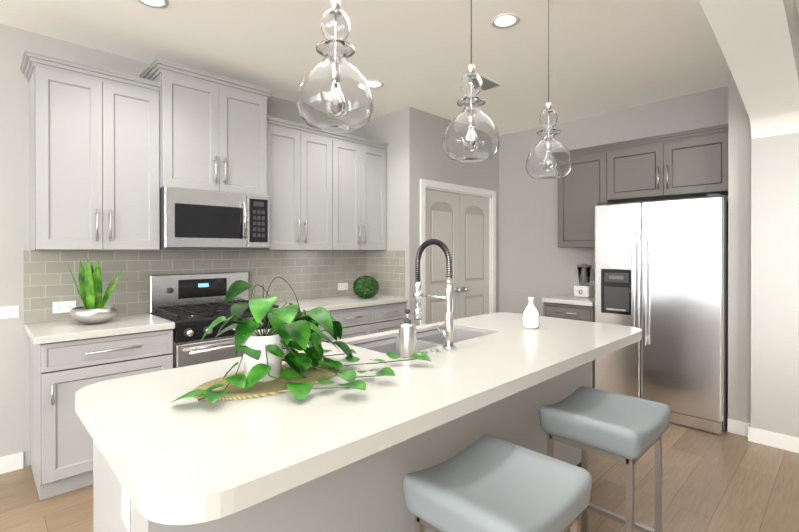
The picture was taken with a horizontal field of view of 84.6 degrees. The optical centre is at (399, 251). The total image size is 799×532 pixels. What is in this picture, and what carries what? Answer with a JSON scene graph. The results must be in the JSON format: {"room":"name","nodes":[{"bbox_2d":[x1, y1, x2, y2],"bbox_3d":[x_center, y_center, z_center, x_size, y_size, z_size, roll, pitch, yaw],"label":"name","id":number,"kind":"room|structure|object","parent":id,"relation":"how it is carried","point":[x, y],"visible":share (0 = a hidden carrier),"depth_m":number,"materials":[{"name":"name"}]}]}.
{"room":"kitchen","nodes":[
{"label":"kitchen","id":0,"kind":"room"},
{"bbox_2d":[0,24,365,466],"bbox_3d":[-1.345,-0.023,3.907,11.000,2.760,0.200,0,0,-44],"label":"wall","id":1,"kind":"structure","parent":0,"point":[15,43],"depth_m":2.75,"materials":[{"name":"grey paint"}]},
{"bbox_2d":[0,306,18,318],"bbox_3d":[-2.430,0.375,2.707,0.125,0.075,0.007,0,0,-44],"label":"electrical outlet","id":2,"kind":"object","parent":1,"relation":"attached to","point":[8,312],"depth_m":2.72,"materials":[{"name":"white plastic"}]},
{"bbox_2d":[0,452,22,473],"bbox_3d":[-3.791,1.315,1.382,3.965,0.100,0.014,0,0,-44],"label":"baseboard","id":3,"kind":"structure","parent":1,"relation":"attached to","point":[11,462],"depth_m":2.72,"materials":[{"name":"white"}]},
{"bbox_2d":[28,58,159,249],"bbox_3d":[-1.994,-0.557,2.895,0.660,1.090,0.337,0,0,-44],"label":"upper cabinet","id":4,"kind":"object","parent":1,"relation":"attached to","point":[112,153],"depth_m":2.74,"materials":[{"name":"grey paint"}]},
{"bbox_2d":[144,66,271,197],"bbox_3d":[-1.464,-0.842,3.374,0.766,0.802,0.387,0,0,-44],"label":"upper cabinet","id":5,"kind":"object","parent":1,"relation":"attached to","point":[214,136],"depth_m":3.20,"materials":[{"name":"grey paint"}]},
{"bbox_2d":[160,187,269,249],"bbox_3d":[-1.431,-0.226,3.343,0.760,0.424,0.470,0,0,-44],"label":"microwave","id":6,"kind":"object","parent":5,"relation":"attached to","point":[192,219],"visible":1,"depth_m":3.16,"materials":[{"name":"grey metal"}]},
{"bbox_2d":[24,250,404,322],"bbox_3d":[-1.159,0.002,3.530,2.800,0.888,0.600,0,0,-44],"label":"backsplash","id":7,"kind":"structure","parent":1,"relation":"attached to","point":[48,280],"depth_m":3.52,"materials":[{"name":"tile"}]},
{"bbox_2d":[53,301,75,313],"bbox_3d":[-2.216,0.365,2.905,0.125,0.075,0.007,0,0,-44],"label":"electrical outlet","id":8,"kind":"object","parent":7,"relation":"attached to","point":[64,306],"depth_m":2.90,"materials":[{"name":"white plastic"}]},
{"bbox_2d":[338,283,347,290],"bbox_3d":[-0.578,0.356,4.498,0.125,0.075,0.007,0,0,-44],"label":"electrical outlet","id":9,"kind":"object","parent":7,"relation":"attached to","point":[341,286],"depth_m":4.49,"materials":[{"name":"white plastic"}]},
{"bbox_2d":[268,122,335,249],"bbox_3d":[-0.966,-0.532,3.895,0.668,1.035,0.337,0,0,-44],"label":"upper cabinet","id":10,"kind":"object","parent":1,"relation":"attached to","point":[303,200],"depth_m":3.79,"materials":[{"name":"grey paint"}]},
{"bbox_2d":[336,134,386,249],"bbox_3d":[-0.488,-0.534,4.360,0.668,1.035,0.337,0,0,-44],"label":"upper cabinet","id":11,"kind":"object","parent":1,"relation":"attached to","point":[360,166],"depth_m":4.23,"materials":[{"name":"grey paint"}]},
{"bbox_2d":[0,422,798,531],"bbox_3d":[1.444,1.391,1.044,11.000,0.050,8.200,0,0,-44],"label":"floor","id":12,"kind":"structure","parent":0,"point":[725,481],"depth_m":2.48,"materials":[{"name":"brown wood"}]},
{"bbox_2d":[30,330,172,499],"bbox_3d":[-1.896,0.924,2.798,0.660,0.872,0.615,0,0,-44],"label":"base cabinet","id":13,"kind":"object","parent":12,"relation":"on","point":[69,358],"depth_m":2.47,"materials":[{"name":"grey paint"}]},
{"bbox_2d":[24,312,174,345],"bbox_3d":[-1.896,0.468,2.776,0.692,0.040,0.635,0,0,-44],"label":"countertop","id":14,"kind":"structure","parent":13,"relation":"on","point":[68,330],"depth_m":2.63,"materials":[{"name":"white stone"}]},
{"bbox_2d":[68,257,123,323],"bbox_3d":[-1.921,0.241,2.775,0.289,0.413,0.250,0,0,-44],"label":"snake plant","id":15,"kind":"object","parent":14,"relation":"on","point":[94,309],"visible":1,"depth_m":2.73,"materials":[{"name":"green plant"}]},
{"bbox_2d":[148,271,278,367],"bbox_3d":[-1.348,0.764,3.260,0.754,1.190,0.699,0,0,-44],"label":"range","id":16,"kind":"object","parent":12,"relation":"on","point":[193,306],"visible":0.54,"depth_m":3.17,"materials":[{"name":"silver metal"}]},
{"bbox_2d":[283,306,371,345],"bbox_3d":[-0.788,0.921,3.875,0.890,0.872,0.615,0,0,-44],"label":"base cabinet","id":17,"kind":"object","parent":12,"relation":"on","point":[358,322],"depth_m":3.82,"materials":[{"name":"grey paint"}]},
{"bbox_2d":[274,294,406,313],"bbox_3d":[-0.621,0.465,4.016,1.332,0.040,0.635,0,0,-44],"label":"countertop","id":18,"kind":"structure","parent":17,"relation":"on","point":[341,302],"depth_m":3.93,"materials":[{"name":"white stone"}]},
{"bbox_2d":[353,275,378,297],"bbox_3d":[-0.322,0.334,4.205,0.255,0.220,0.255,0,0,-44],"label":"boxwood","id":19,"kind":"object","parent":18,"relation":"on","point":[365,286],"visible":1,"depth_m":4.12,"materials":[{"name":"green plant"}]},
{"bbox_2d":[93,363,591,531],"bbox_3d":[0.089,0.931,2.109,2.501,0.862,0.642,0,0,-44],"label":"kitchen island","id":20,"kind":"object","parent":12,"relation":"on","point":[367,496],"depth_m":1.50,"materials":[{"name":"white paint"}]},
{"bbox_2d":[75,315,641,531],"bbox_3d":[0.174,0.486,2.024,2.610,0.030,1.000,0,0,-44],"label":"island countertop","id":21,"kind":"structure","parent":20,"relation":"on","point":[189,464],"depth_m":1.22,"materials":[{"name":"white stone"}]},
{"bbox_2d":[171,277,431,403],"bbox_3d":[-0.319,0.271,1.558,0.885,0.360,0.631,0,0,-44],"label":"pothos","id":22,"kind":"object","parent":21,"relation":"on","point":[267,372],"visible":1,"depth_m":1.49,"materials":[{"name":"green plant"}]},
{"bbox_2d":[399,309,415,357],"bbox_3d":[0.033,0.350,1.904,0.076,0.200,0.081,0,0,-44],"label":"soap dispenser","id":23,"kind":"object","parent":21,"relation":"on","point":[407,338],"visible":0.9,"depth_m":1.87,"materials":[{"name":"silver metal"}]},
{"bbox_2d":[346,327,498,362],"bbox_3d":[0.152,0.576,2.313,0.860,0.210,0.405,0,0,-44],"label":"sink","id":24,"kind":"object","parent":21,"relation":"in","point":[379,348],"depth_m":2.33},
{"bbox_2d":[413,239,454,346],"bbox_3d":[0.132,0.187,2.087,0.127,0.502,0.244,0,0,-44],"label":"faucet","id":25,"kind":"object","parent":21,"relation":"on","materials":[{"name":"silver metal"}]},
{"bbox_2d":[523,297,539,328],"bbox_3d":[0.772,0.358,2.578,0.096,0.180,0.096,0,0,-44],"label":"vase","id":26,"kind":"object","parent":21,"relation":"on","point":[531,319],"visible":1,"depth_m":2.55,"materials":[{"name":"white ceramic"}]},
{"bbox_2d":[372,302,405,333],"bbox_3d":[-0.310,0.920,4.341,0.446,0.872,0.615,0,0,-44],"label":"base cabinet","id":27,"kind":"object","parent":12,"relation":"on","point":[384,318],"depth_m":4.11,"materials":[{"name":"grey paint"}]},
{"bbox_2d":[403,435,591,531],"bbox_3d":[0.288,1.004,1.285,0.433,0.722,0.392,0,0,-44],"label":"stool","id":28,"kind":"object","parent":12,"relation":"on","point":[487,483],"visible":1,"depth_m":1.23,"materials":[{"name":"grey leather"}]},
{"bbox_2d":[542,293,594,387],"bbox_3d":[1.768,0.900,4.284,0.650,0.912,0.485,0,0,-44],"label":"base cabinet","id":29,"kind":"object","parent":12,"relation":"on","point":[571,306],"visible":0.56,"depth_m":4.08,"materials":[{"name":"grey paint"}]},
{"bbox_2d":[574,264,594,296],"bbox_3d":[1.835,0.280,4.333,0.170,0.325,0.175,0,0,-44],"label":"blender","id":30,"kind":"object","parent":29,"relation":"on","point":[586,276],"visible":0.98,"depth_m":4.29,"materials":[{"name":"white plastic"}]},
{"bbox_2d":[539,386,670,531],"bbox_3d":[0.861,1.002,1.843,0.433,0.722,0.392,0,0,-44],"label":"stool","id":31,"kind":"object","parent":12,"relation":"on","point":[628,431],"visible":1,"depth_m":1.77,"materials":[{"name":"grey leather"}]},
{"bbox_2d":[594,193,727,434],"bbox_3d":[2.244,0.457,3.737,0.695,1.778,0.920,0,0,-44],"label":"fridge","id":32,"kind":"object","parent":12,"relation":"on","point":[661,275],"visible":0.83,"depth_m":3.44,"materials":[{"name":"grey metal"}]},
{"bbox_2d":[0,0,798,135],"bbox_3d":[1.444,-1.434,1.036,11.000,0.080,8.200,0,0,-44],"label":"ceiling","id":33,"kind":"structure","parent":0,"point":[605,56],"depth_m":2.96,"materials":[{"name":"white paint"}]},
{"bbox_2d":[137,0,168,7],"bbox_3d":[-1.372,-1.395,2.425,0.169,0.005,0.169,0,0,1],"label":"recessed light","id":34,"kind":"object","parent":33,"relation":"in","point":[150,3],"depth_m":2.46,"materials":[{"name":"white"}]},
{"bbox_2d":[297,0,373,132],"bbox_3d":[-0.199,-0.890,1.364,0.236,1.008,0.236,0,0,-44],"label":"pendant light","id":35,"kind":"object","parent":33,"relation":"hanging from","point":[334,94],"visible":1,"depth_m":1.30,"materials":[{"name":"clear glass"}]},
{"bbox_2d":[368,80,383,87],"bbox_3d":[-0.217,-1.399,3.661,0.169,0.005,0.169,0,0,1],"label":"recessed light","id":36,"kind":"object","parent":33,"relation":"in","point":[372,83],"depth_m":3.66,"materials":[{"name":"white"}]},
{"bbox_2d":[443,0,499,161],"bbox_3d":[0.303,-0.892,1.852,0.236,1.008,0.236,0,0,-44],"label":"pendant light","id":37,"kind":"object","parent":33,"relation":"hanging from","point":[471,134],"visible":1,"depth_m":1.79,"materials":[{"name":"clear glass"}]},
{"bbox_2d":[478,74,501,90],"bbox_3d":[0.681,-1.397,3.627,0.340,0.009,0.180,0,0,-44],"label":"ceiling vent","id":38,"kind":"object","parent":33,"relation":"in","point":[488,84],"visible":0.65,"depth_m":3.65,"materials":[{"name":"white metal"}]},
{"bbox_2d":[491,13,519,27],"bbox_3d":[0.639,-1.396,2.652,0.169,0.005,0.169,0,0,1],"label":"recessed light","id":39,"kind":"object","parent":33,"relation":"in","point":[506,20],"depth_m":2.65,"materials":[{"name":"white"}]},
{"bbox_2d":[525,0,571,179],"bbox_3d":[0.790,-0.893,2.326,0.236,1.008,0.236,0,0,-44],"label":"pendant light","id":40,"kind":"object","parent":33,"relation":"hanging from","point":[549,157],"visible":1,"depth_m":2.27,"materials":[{"name":"clear glass"}]},
{"bbox_2d":[366,107,498,325],"bbox_3d":[0.493,-0.027,5.095,1.750,2.760,0.660,0,0,-44],"label":"wall","id":41,"kind":"structure","parent":0,"point":[413,138],"depth_m":4.40,"materials":[{"name":"grey paint"}]},
{"bbox_2d":[420,179,495,324],"bbox_3d":[0.650,0.314,4.833,1.320,2.080,0.175,0,0,-44],"label":"double door","id":42,"kind":"structure","parent":41,"relation":"attached to","point":[458,221],"depth_m":4.81,"materials":[{"name":"white wood"}]},
{"bbox_2d":[499,86,728,315],"bbox_3d":[2.092,-0.025,4.562,0.200,2.760,2.334,0,0,-44],"label":"wall","id":43,"kind":"structure","parent":0,"point":[537,263],"depth_m":4.86,"materials":[{"name":"grey paint"}]},
{"bbox_2d":[558,124,727,247],"bbox_3d":[2.187,-0.523,4.061,0.355,0.960,1.474,0,0,-44],"label":"upper cabinet","id":44,"kind":"object","parent":43,"relation":"attached to","point":[687,164],"visible":0.79,"depth_m":3.92,"materials":[{"name":"grey paint"}]},
{"bbox_2d":[699,0,798,437],"bbox_3d":[0.961,-0.016,1.537,11.000,2.760,0.427,0,0,-44],"label":"wall","id":45,"kind":"structure","parent":0,"point":[758,41],"depth_m":3.05,"materials":[{"name":"grey paint"}]},
{"bbox_2d":[746,423,798,452],"bbox_3d":[4.219,1.315,1.423,0.034,0.100,4.874,0,0,-44],"label":"baseboard","id":46,"kind":"structure","parent":45,"relation":"attached to","point":[786,442],"depth_m":3.06,"materials":[{"name":"white wood"}]}
]}

